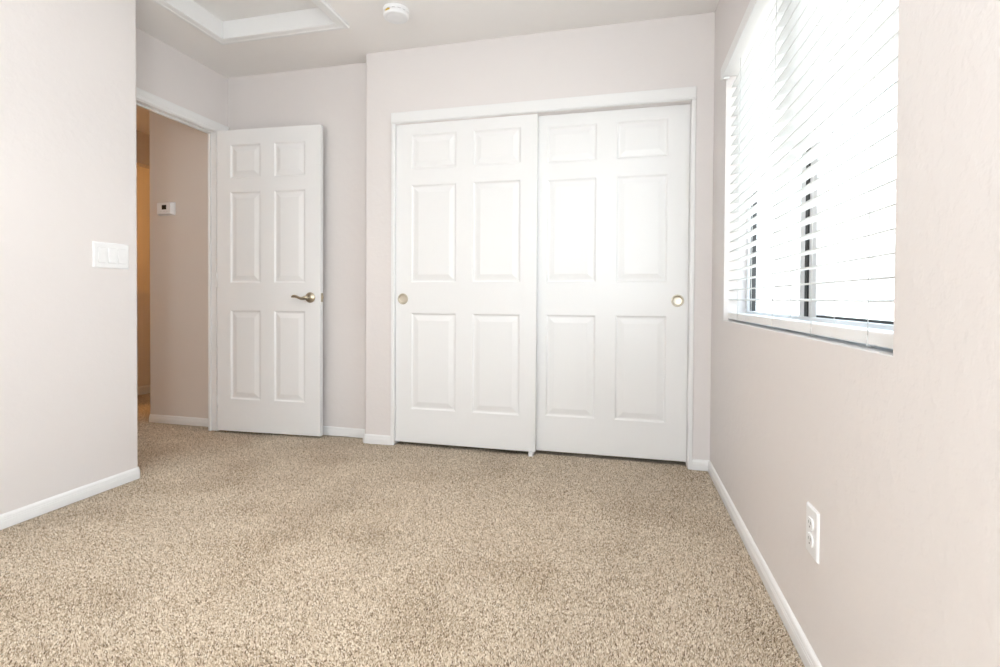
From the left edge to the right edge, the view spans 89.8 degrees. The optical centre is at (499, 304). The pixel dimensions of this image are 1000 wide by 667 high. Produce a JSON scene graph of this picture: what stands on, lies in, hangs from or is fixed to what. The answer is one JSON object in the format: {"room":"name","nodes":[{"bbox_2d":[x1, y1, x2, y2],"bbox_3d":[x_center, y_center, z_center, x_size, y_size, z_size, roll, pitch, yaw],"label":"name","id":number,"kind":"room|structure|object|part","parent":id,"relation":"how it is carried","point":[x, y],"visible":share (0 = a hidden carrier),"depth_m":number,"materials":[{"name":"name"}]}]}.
{"room":"empty bedroom","nodes":[
{"label":"empty bedroom","id":0,"kind":"room"},
{"bbox_2d":[0,0,137,514],"bbox_3d":[-2.426,-0.330,0.887,0.388,2.454,3.487,1,1,14],"label":"wall","id":1,"kind":"structure","parent":0,"point":[68,160],"depth_m":2.20,"materials":[{"name":"white paint"}]},
{"bbox_2d":[0,467,139,529],"bbox_3d":[-2.395,0.869,0.901,0.336,0.057,3.500,1,1,14],"label":"baseboard","id":2,"kind":"structure","parent":1,"relation":"attached to","point":[22,514],"depth_m":2.20,"materials":[{"name":"white paint"}]},
{"bbox_2d":[92,241,128,269],"bbox_3d":[-1.855,-0.234,2.399,0.012,0.122,0.174,1,1,14],"label":"light switch","id":3,"kind":"object","parent":1,"relation":"attached to","point":[104,255],"visible":1,"depth_m":2.39,"materials":[{"name":"white plastic"}]},
{"bbox_2d":[136,130,149,386],"bbox_3d":[-3.548,-0.381,4.150,0.150,2.454,4.600,1,1,14],"label":"wall","id":4,"kind":"structure","parent":0,"point":[142,139],"depth_m":4.72,"materials":[{"name":"beige paint"}]},
{"bbox_2d":[137,385,149,394],"bbox_3d":[-3.490,0.808,4.151,0.012,0.077,4.500,1,1,14],"label":"baseboard","id":5,"kind":"structure","parent":4,"relation":"attached to","point":[145,389],"depth_m":4.71,"materials":[{"name":"white paint"}]},
{"bbox_2d":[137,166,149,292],"bbox_3d":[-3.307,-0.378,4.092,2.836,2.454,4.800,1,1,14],"label":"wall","id":6,"kind":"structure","parent":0,"point":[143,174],"depth_m":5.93,"materials":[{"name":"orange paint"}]},
{"bbox_2d":[149,111,207,417],"bbox_3d":[-1.977,-0.380,4.832,0.601,2.454,2.535,1,1,14],"label":"wall","id":7,"kind":"structure","parent":0,"point":[178,151],"depth_m":3.61,"materials":[{"name":"beige paint"}]},
{"bbox_2d":[157,202,175,215],"bbox_3d":[-2.404,-0.691,3.608,0.142,0.096,0.036,1,1,14],"label":"thermostat","id":8,"kind":"object","parent":7,"relation":"attached to","point":[164,208],"visible":1,"depth_m":3.60,"materials":[{"name":"white plastic"}]},
{"bbox_2d":[149,414,207,426],"bbox_3d":[-2.004,0.819,4.795,0.614,0.057,2.448,1,1,14],"label":"baseboard","id":9,"kind":"structure","parent":7,"relation":"attached to","point":[180,420],"depth_m":3.61,"materials":[{"name":"white paint"}]},
{"bbox_2d":[136,27,227,126],"bbox_3d":[-2.057,-0.357,3.092,0.064,2.454,0.973,1,1,14],"label":"wall","id":10,"kind":"structure","parent":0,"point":[163,71],"depth_m":3.13,"materials":[{"name":"white paint"}]},
{"bbox_2d":[136,87,228,430],"bbox_3d":[-2.055,-0.185,3.076,0.082,2.109,0.956,1,1,14],"label":"door frame","id":11,"kind":"structure","parent":10,"relation":"attached to","point":[144,99],"depth_m":3.43,"materials":[{"name":"white paint"}]},
{"bbox_2d":[216,124,323,435],"bbox_3d":[-1.538,-0.158,3.343,0.782,2.026,0.134,0,1,11],"label":"door","id":12,"kind":"structure","parent":11,"relation":"attached to","point":[269,277],"depth_m":3.33,"materials":[{"name":"white paint"}]},
{"bbox_3d":[-1.279,-0.048,3.255,0.144,0.069,0.054,0,1,11],"label":"lever handle","id":13,"kind":"part","parent":12,"relation":"part of","materials":[{"name":"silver metal"}]},
{"bbox_2d":[228,62,365,428],"bbox_3d":[-1.385,-0.358,3.461,1.198,2.454,0.100,1,1,14],"label":"wall","id":14,"kind":"structure","parent":0,"point":[332,97],"depth_m":3.34,"materials":[{"name":"white paint"}]},
{"bbox_2d":[323,426,389,444],"bbox_3d":[-1.275,0.843,3.337,1.242,0.057,0.116,1,1,14],"label":"baseboard","id":15,"kind":"structure","parent":14,"relation":"attached to","point":[327,430],"depth_m":3.30,"materials":[{"name":"white paint"}]},
{"bbox_2d":[0,393,804,666],"bbox_3d":[-1.948,0.920,2.568,6.220,0.074,7.150,1,1,14],"label":"floor","id":16,"kind":"structure","parent":0,"point":[227,548],"depth_m":1.72,"materials":[{"name":"beige carpet"}]},
{"bbox_2d":[136,0,718,133],"bbox_3d":[-1.932,-1.626,2.534,6.220,0.100,7.150,1,1,14],"label":"ceiling","id":17,"kind":"structure","parent":0,"point":[430,22],"depth_m":2.84,"materials":[{"name":"white paint"}]},
{"bbox_2d":[152,0,349,44],"bbox_3d":[-1.337,-1.616,2.608,0.852,0.122,0.655,1,1,14],"label":"attic hatch","id":18,"kind":"object","parent":17,"relation":"attached to","point":[227,22],"visible":0.91,"depth_m":2.84,"materials":[{"name":"white paint"}]},
{"bbox_3d":[-1.337,-1.670,2.607,0.782,0.014,0.585,1,1,14],"label":"hatch panel","id":19,"kind":"part","parent":18,"relation":"part of","materials":[{"name":"white paint"}]},
{"bbox_2d":[383,2,408,23],"bbox_3d":[-0.553,-1.546,2.672,0.138,0.046,0.138,1,1,14],"label":"smoke detector","id":20,"kind":"object","parent":17,"relation":"attached to","point":[395,13],"visible":1,"depth_m":2.64,"materials":[{"name":"white plastic"}]},
{"bbox_2d":[365,12,714,459],"bbox_3d":[0.162,-0.342,2.980,2.074,2.454,0.104,1,1,14],"label":"wall","id":21,"kind":"structure","parent":0,"point":[671,52],"depth_m":2.90,"materials":[{"name":"white paint"}]},
{"bbox_2d":[395,114,537,451],"bbox_3d":[-0.216,-0.136,3.047,0.888,1.990,0.035,1,1,14],"label":"door","id":22,"kind":"structure","parent":21,"relation":"in","point":[467,190],"depth_m":3.03,"materials":[{"name":"white paint"}]},
{"bbox_3d":[-0.604,-0.037,3.131,0.069,0.069,0.012,1,1,14],"label":"finger pull","id":23,"kind":"part","parent":22,"relation":"part of","materials":[{"name":"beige metal"}]},
{"bbox_2d":[390,86,696,469],"bbox_3d":[0.196,-0.147,2.962,1.776,2.064,0.120,1,1,14],"label":"door frame","id":24,"kind":"structure","parent":21,"relation":"attached to","point":[683,93],"depth_m":2.83,"materials":[{"name":"white paint"}]},
{"bbox_2d":[536,104,689,461],"bbox_3d":[0.607,-0.129,2.889,0.894,1.990,0.035,1,1,14],"label":"door","id":25,"kind":"structure","parent":21,"relation":"in","point":[613,185],"depth_m":2.87,"materials":[{"name":"white paint"}]},
{"bbox_3d":[0.985,-0.023,2.786,0.069,0.069,0.012,1,1,14],"label":"finger pull","id":26,"kind":"part","parent":25,"relation":"part of","materials":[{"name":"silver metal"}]},
{"bbox_2d":[710,0,999,666],"bbox_3d":[0.802,-0.311,0.985,0.152,2.454,5.200,1,1,14],"label":"wall","id":27,"kind":"structure","parent":0,"point":[897,457],"depth_m":0.85,"materials":[{"name":"white paint"}]},
{"bbox_2d":[692,459,821,666],"bbox_3d":[0.575,0.891,0.610,0.090,0.057,4.336,1,1,14],"label":"baseboard","id":28,"kind":"structure","parent":27,"relation":"attached to","point":[801,643],"depth_m":1.60,"materials":[{"name":"white paint"}]},
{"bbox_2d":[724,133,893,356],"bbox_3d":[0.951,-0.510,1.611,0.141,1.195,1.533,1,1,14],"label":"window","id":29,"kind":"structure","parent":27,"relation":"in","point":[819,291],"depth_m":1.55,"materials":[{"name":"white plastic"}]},
{"bbox_3d":[0.926,0.084,1.624,0.096,0.003,1.533,1,1,14],"label":"sill","id":30,"kind":"part","parent":29,"relation":"part of","materials":[{"name":"white paint"}]},
{"bbox_2d":[721,0,898,348],"bbox_3d":[0.905,-0.511,1.622,0.101,1.182,1.524,1,1,14],"label":"window blind","id":31,"kind":"object","parent":29,"relation":"attached to","point":[801,68],"visible":0.82,"depth_m":1.40,"materials":[{"name":"white paint"}]},
{"bbox_3d":[1.060,-0.495,2.166,0.057,1.137,0.002,1,1,14],"label":"ladder cord","id":32,"kind":"part","parent":31,"relation":"part of","materials":[{"name":"white fabric"}]},
{"bbox_3d":[0.937,-0.489,1.662,0.057,1.137,0.002,1,1,14],"label":"ladder cord","id":33,"kind":"part","parent":31,"relation":"part of","materials":[{"name":"white fabric"}]},
{"bbox_3d":[0.923,0.060,1.625,0.052,0.029,1.519,1,1,14],"label":"rail","id":34,"kind":"part","parent":31,"relation":"part of","materials":[{"name":"white paint"}]},
{"bbox_3d":[0.854,-0.485,1.317,0.057,1.137,0.002,1,1,14],"label":"ladder cord","id":35,"kind":"part","parent":31,"relation":"part of","materials":[{"name":"white fabric"}]},
{"bbox_3d":[0.779,-0.482,1.010,0.057,1.137,0.002,1,1,14],"label":"ladder cord","id":36,"kind":"part","parent":31,"relation":"part of","materials":[{"name":"white fabric"}]},
{"bbox_3d":[0.998,-0.509,1.599,0.045,1.195,1.533,1,1,14],"label":"frame","id":37,"kind":"part","parent":29,"relation":"part of","materials":[{"name":"white plastic"}]},
{"bbox_2d":[806,501,819,563],"bbox_3d":[0.775,0.565,1.249,0.010,0.123,0.078,1,1,14],"label":"power outlet","id":38,"kind":"object","parent":27,"relation":"attached to","point":[812,515],"visible":1,"depth_m":1.23,"materials":[{"name":"white plastic"}]},
{"bbox_2d":[807,532,812,547],"bbox_3d":[0.772,0.585,1.250,0.004,0.030,0.036,1,1,14],"label":"socket","id":39,"kind":"object","parent":38,"relation":"attached to","point":[809,534],"depth_m":1.25,"materials":[{"name":"grey plastic"}]},
{"bbox_2d":[807,516,813,530],"bbox_3d":[0.772,0.544,1.249,0.004,0.030,0.036,1,1,14],"label":"socket","id":40,"kind":"object","parent":38,"relation":"attached to","point":[810,519],"depth_m":1.24,"materials":[{"name":"grey plastic"}]}
]}

